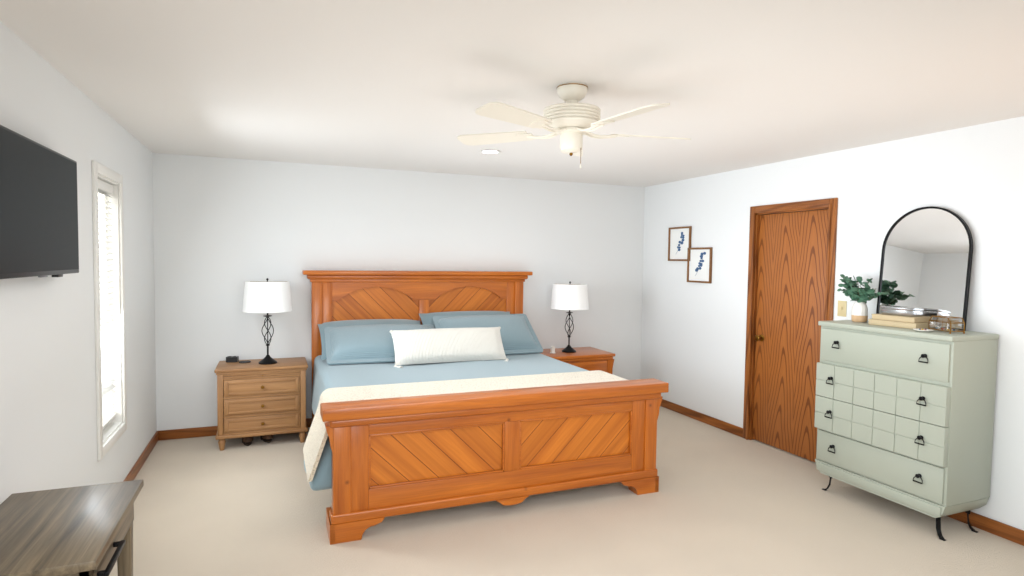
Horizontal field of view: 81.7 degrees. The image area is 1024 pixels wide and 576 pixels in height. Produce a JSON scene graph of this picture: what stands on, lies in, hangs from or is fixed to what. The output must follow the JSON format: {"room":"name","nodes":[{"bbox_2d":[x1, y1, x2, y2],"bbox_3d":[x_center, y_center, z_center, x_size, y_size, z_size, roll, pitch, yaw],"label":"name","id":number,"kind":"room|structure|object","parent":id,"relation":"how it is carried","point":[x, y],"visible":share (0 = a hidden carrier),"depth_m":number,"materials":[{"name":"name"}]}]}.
{"room":"bedroom","nodes":[
{"label":"bedroom","id":0,"kind":"room"},
{"bbox_2d":[0,21,156,503],"bbox_3d":[-1.973,0.234,2.211,0.150,2.440,5.980,0,3,-22],"label":"wall","id":1,"kind":"structure","parent":0,"point":[48,427],"depth_m":2.90,"materials":[{"name":"white paint"}]},
{"bbox_2d":[0,125,78,278],"bbox_3d":[-1.884,-0.299,2.308,0.093,0.526,0.905,0,3,-22],"label":"flat-screen tv","id":2,"kind":"object","parent":1,"relation":"attached to","point":[38,213],"visible":1,"depth_m":2.25,"materials":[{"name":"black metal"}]},
{"bbox_2d":[91,160,126,460],"bbox_3d":[-2.526,0.121,3.596,0.166,1.690,0.670,0,3,-22],"label":"window","id":3,"kind":"structure","parent":1,"relation":"in","point":[109,289],"depth_m":3.76,"materials":[{"name":"white glass"}]},
{"bbox_2d":[123,431,159,481],"bbox_3d":[-1.912,1.410,2.298,0.018,0.085,5.980,0,3,-22],"label":"baseboard","id":4,"kind":"structure","parent":1,"relation":"attached to","point":[143,457],"depth_m":4.47,"materials":[{"name":"brown wood"}]},
{"bbox_2d":[152,153,644,430],"bbox_3d":[-0.788,0.071,5.993,5.187,2.440,0.150,0,3,-22],"label":"wall","id":5,"kind":"structure","parent":0,"point":[225,229],"depth_m":5.54,"materials":[{"name":"white paint"}]},
{"bbox_2d":[160,418,311,440],"bbox_3d":[-0.758,1.251,5.977,4.857,0.085,0.018,0,3,-22],"label":"baseboard","id":6,"kind":"structure","parent":5,"relation":"attached to","point":[211,430],"depth_m":5.15,"materials":[{"name":"brown wood"}]},
{"bbox_2d":[0,0,1023,186],"bbox_3d":[0.378,-1.048,3.095,5.187,0.100,6.280,0,3,-22],"label":"ceiling","id":7,"kind":"structure","parent":0,"point":[410,85],"depth_m":2.72,"materials":[{"name":"white paint"}]},
{"bbox_2d":[480,150,500,153],"bbox_3d":[-0.172,-1.077,4.686,0.170,0.008,0.170,0,3,-22],"label":"recessed light","id":8,"kind":"object","parent":7,"relation":"in","point":[490,152],"visible":0.94,"depth_m":4.69,"materials":[{"name":"white paint"}]},
{"bbox_2d":[457,82,690,167],"bbox_3d":[0.324,-0.788,2.907,1.198,0.402,1.192,0,3,-22],"label":"fan","id":9,"kind":"object","parent":7,"relation":"hanging from","point":[571,121],"visible":1,"depth_m":2.83,"materials":[{"name":"white plastic"}]},
{"bbox_2d":[109,406,1023,575],"bbox_3d":[0.344,1.489,3.216,5.187,0.100,6.280,0,3,-22],"label":"floor","id":10,"kind":"structure","parent":0,"point":[722,503],"depth_m":3.52,"materials":[{"name":"beige carpet"}]},
{"bbox_2d":[0,480,143,575],"bbox_3d":[-1.514,1.121,1.955,0.431,0.705,0.675,0,3,-22],"label":"console table","id":11,"kind":"object","parent":10,"relation":"on","point":[87,530],"visible":1,"depth_m":1.92,"materials":[{"name":"grey wood"}]},
{"bbox_2d":[242,437,252,445],"bbox_3d":[-2.261,1.276,5.056,0.089,0.080,0.240,0,3,-25],"label":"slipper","id":12,"kind":"object","parent":10,"relation":"on","point":[246,441],"depth_m":4.97,"materials":[{"name":"brown leather"}]},
{"bbox_2d":[214,357,307,450],"bbox_3d":[-2.147,0.981,5.104,0.714,0.670,0.475,0,3,-22],"label":"nightstand","id":13,"kind":"object","parent":10,"relation":"on","point":[255,397],"visible":1,"depth_m":4.91,"materials":[{"name":"brown wood"}]},
{"bbox_2d":[226,356,238,361],"bbox_3d":[-2.423,0.615,5.128,0.090,0.049,0.060,0,3,-10],"label":"alarm clock","id":14,"kind":"object","parent":13,"relation":"on","point":[232,358],"visible":1,"depth_m":5.10,"materials":[{"name":"black plastic"}]},
{"bbox_2d":[242,278,291,364],"bbox_3d":[-2.094,0.280,5.070,0.394,0.731,0.394,0,3,-22],"label":"lamp","id":15,"kind":"object","parent":13,"relation":"on","point":[267,296],"visible":1,"depth_m":4.92,"materials":[{"name":"white fabric"}]},
{"bbox_2d":[260,435,272,442],"bbox_3d":[-2.135,1.273,5.139,0.089,0.080,0.240,-1,3,-34],"label":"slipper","id":16,"kind":"object","parent":10,"relation":"on","point":[266,438],"depth_m":5.06,"materials":[{"name":"brown leather"}]},
{"bbox_2d":[302,270,668,544],"bbox_3d":[-0.468,0.622,4.729,2.330,1.466,2.445,0,3,-22],"label":"bed","id":17,"kind":"object","parent":10,"relation":"on","point":[433,390],"visible":1,"depth_m":3.90,"materials":[{"name":"brown wood"}]},
{"bbox_2d":[324,324,444,364],"bbox_3d":[-1.123,0.484,5.193,0.980,0.210,0.540,0,30,-20],"label":"pillow","id":18,"kind":"object","parent":17,"relation":"on","point":[357,344],"depth_m":5.01,"materials":[{"name":"blue fabric"}]},
{"bbox_2d":[302,370,652,481],"bbox_3d":[-0.192,0.868,4.009,2.289,0.392,0.608,0,3,-22],"label":"throw","id":19,"kind":"object","parent":17,"relation":"on","point":[317,451],"depth_m":3.89,"materials":[{"name":"white fabric"}]},
{"bbox_2d":[432,313,543,358],"bbox_3d":[-0.228,0.441,5.618,0.980,0.210,0.540,0,40,-24],"label":"pillow","id":20,"kind":"object","parent":17,"relation":"on","point":[518,337],"depth_m":5.59,"materials":[{"name":"blue fabric"}]},
{"bbox_2d":[541,347,614,373],"bbox_3d":[0.621,0.982,6.169,0.740,0.640,0.540,0,3,-22],"label":"nightstand","id":21,"kind":"object","parent":10,"relation":"on","point":[590,358],"visible":0.15,"depth_m":6.01,"materials":[{"name":"brown wood"}]},
{"bbox_2d":[551,281,588,352],"bbox_3d":[0.596,0.296,6.128,0.394,0.731,0.394,0,3,-22],"label":"lamp","id":22,"kind":"object","parent":21,"relation":"on","point":[569,296],"visible":1,"depth_m":5.97,"materials":[{"name":"white fabric"}]},
{"bbox_2d":[814,320,998,540],"bbox_3d":[2.462,0.844,3.807,0.466,1.190,0.878,0,3,-22],"label":"dresser","id":23,"kind":"object","parent":10,"relation":"on","point":[904,416],"visible":1,"depth_m":3.53,"materials":[{"name":"grey paint"}]},
{"bbox_2d":[837,274,889,321],"bbox_3d":[2.390,0.071,4.071,0.174,0.324,0.378,0,3,-22],"label":"potted plant","id":24,"kind":"object","parent":23,"relation":"on","point":[853,291],"visible":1,"depth_m":4.06,"materials":[{"name":"green plant"}]},
{"bbox_2d":[868,305,935,328],"bbox_3d":[2.513,0.184,3.814,0.214,0.126,0.304,-1,3,-25],"label":"books","id":25,"kind":"object","parent":23,"relation":"on","point":[902,317],"visible":0.81,"depth_m":3.74,"materials":[{"name":"beige paper"}]},
{"bbox_2d":[913,328,933,331],"bbox_3d":[2.458,0.252,3.536,0.104,0.016,0.104,0,3,-22],"label":"dish","id":26,"kind":"object","parent":23,"relation":"on","point":[923,330],"visible":1,"depth_m":3.52,"materials":[{"name":"white ceramic"}]},
{"bbox_2d":[876,206,972,330],"bbox_3d":[2.665,-0.140,3.837,0.020,0.775,0.565,4,1,-22],"label":"arched mirror","id":27,"kind":"object","parent":23,"relation":"on","point":[926,258],"visible":0.96,"depth_m":3.80,"materials":[{"name":"black metal"}]},
{"bbox_2d":[928,316,964,333],"bbox_3d":[2.580,0.216,3.514,0.100,0.092,0.160,0,3,-8],"label":"decorative box","id":28,"kind":"object","parent":23,"relation":"on","point":[942,328],"visible":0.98,"depth_m":3.49,"materials":[{"name":"gold metal"}]},
{"bbox_2d":[640,116,1023,529],"bbox_3d":[2.696,0.207,4.100,0.150,2.440,5.980,0,3,-22],"label":"wall","id":29,"kind":"structure","parent":0,"point":[693,342],"depth_m":4.35,"materials":[{"name":"white paint"}]},
{"bbox_2d":[668,226,691,260],"bbox_3d":[1.752,-0.460,6.191,0.022,0.355,0.355,0,3,-22],"label":"picture frame","id":30,"kind":"object","parent":29,"relation":"attached to","point":[679,241],"visible":1,"depth_m":6.19,"materials":[{"name":"brown wood"}]},
{"bbox_2d":[687,247,712,282],"bbox_3d":[1.869,-0.228,5.905,0.022,0.350,0.350,0,3,-22],"label":"picture frame","id":31,"kind":"object","parent":29,"relation":"attached to","point":[699,266],"visible":1,"depth_m":5.89,"materials":[{"name":"brown wood"}]},
{"bbox_2d":[660,399,742,437],"bbox_3d":[1.799,1.279,6.112,0.014,0.085,1.608,0,3,-22],"label":"baseboard","id":32,"kind":"structure","parent":29,"relation":"attached to","point":[709,420],"depth_m":5.85,"materials":[{"name":"brown wood"}]},
{"bbox_2d":[752,209,827,462],"bbox_3d":[2.291,0.372,4.923,0.105,1.997,0.718,0,3,-22],"label":"door","id":33,"kind":"structure","parent":29,"relation":"in","point":[792,258],"depth_m":4.92,"materials":[{"name":"brown wood"}]},
{"bbox_2d":[743,198,837,439],"bbox_3d":[2.343,0.339,4.942,0.174,2.087,0.874,0,3,-22],"label":"door frame","id":34,"kind":"structure","parent":29,"relation":"attached to","point":[829,204],"depth_m":5.23,"materials":[{"name":"brown wood"}]},
{"bbox_2d":[837,301,846,316],"bbox_3d":[2.471,0.155,4.435,0.014,0.117,0.073,0,3,-22],"label":"switch plate","id":35,"kind":"object","parent":29,"relation":"attached to","point":[842,308],"visible":1,"depth_m":4.43,"materials":[{"name":"beige plastic"}]},
{"bbox_2d":[947,511,1023,545],"bbox_3d":[3.070,1.445,2.971,0.018,0.085,3.428,0,3,-22],"label":"baseboard","id":36,"kind":"structure","parent":29,"relation":"attached to","point":[1000,529],"depth_m":3.51,"materials":[{"name":"brown wood"}]}
]}

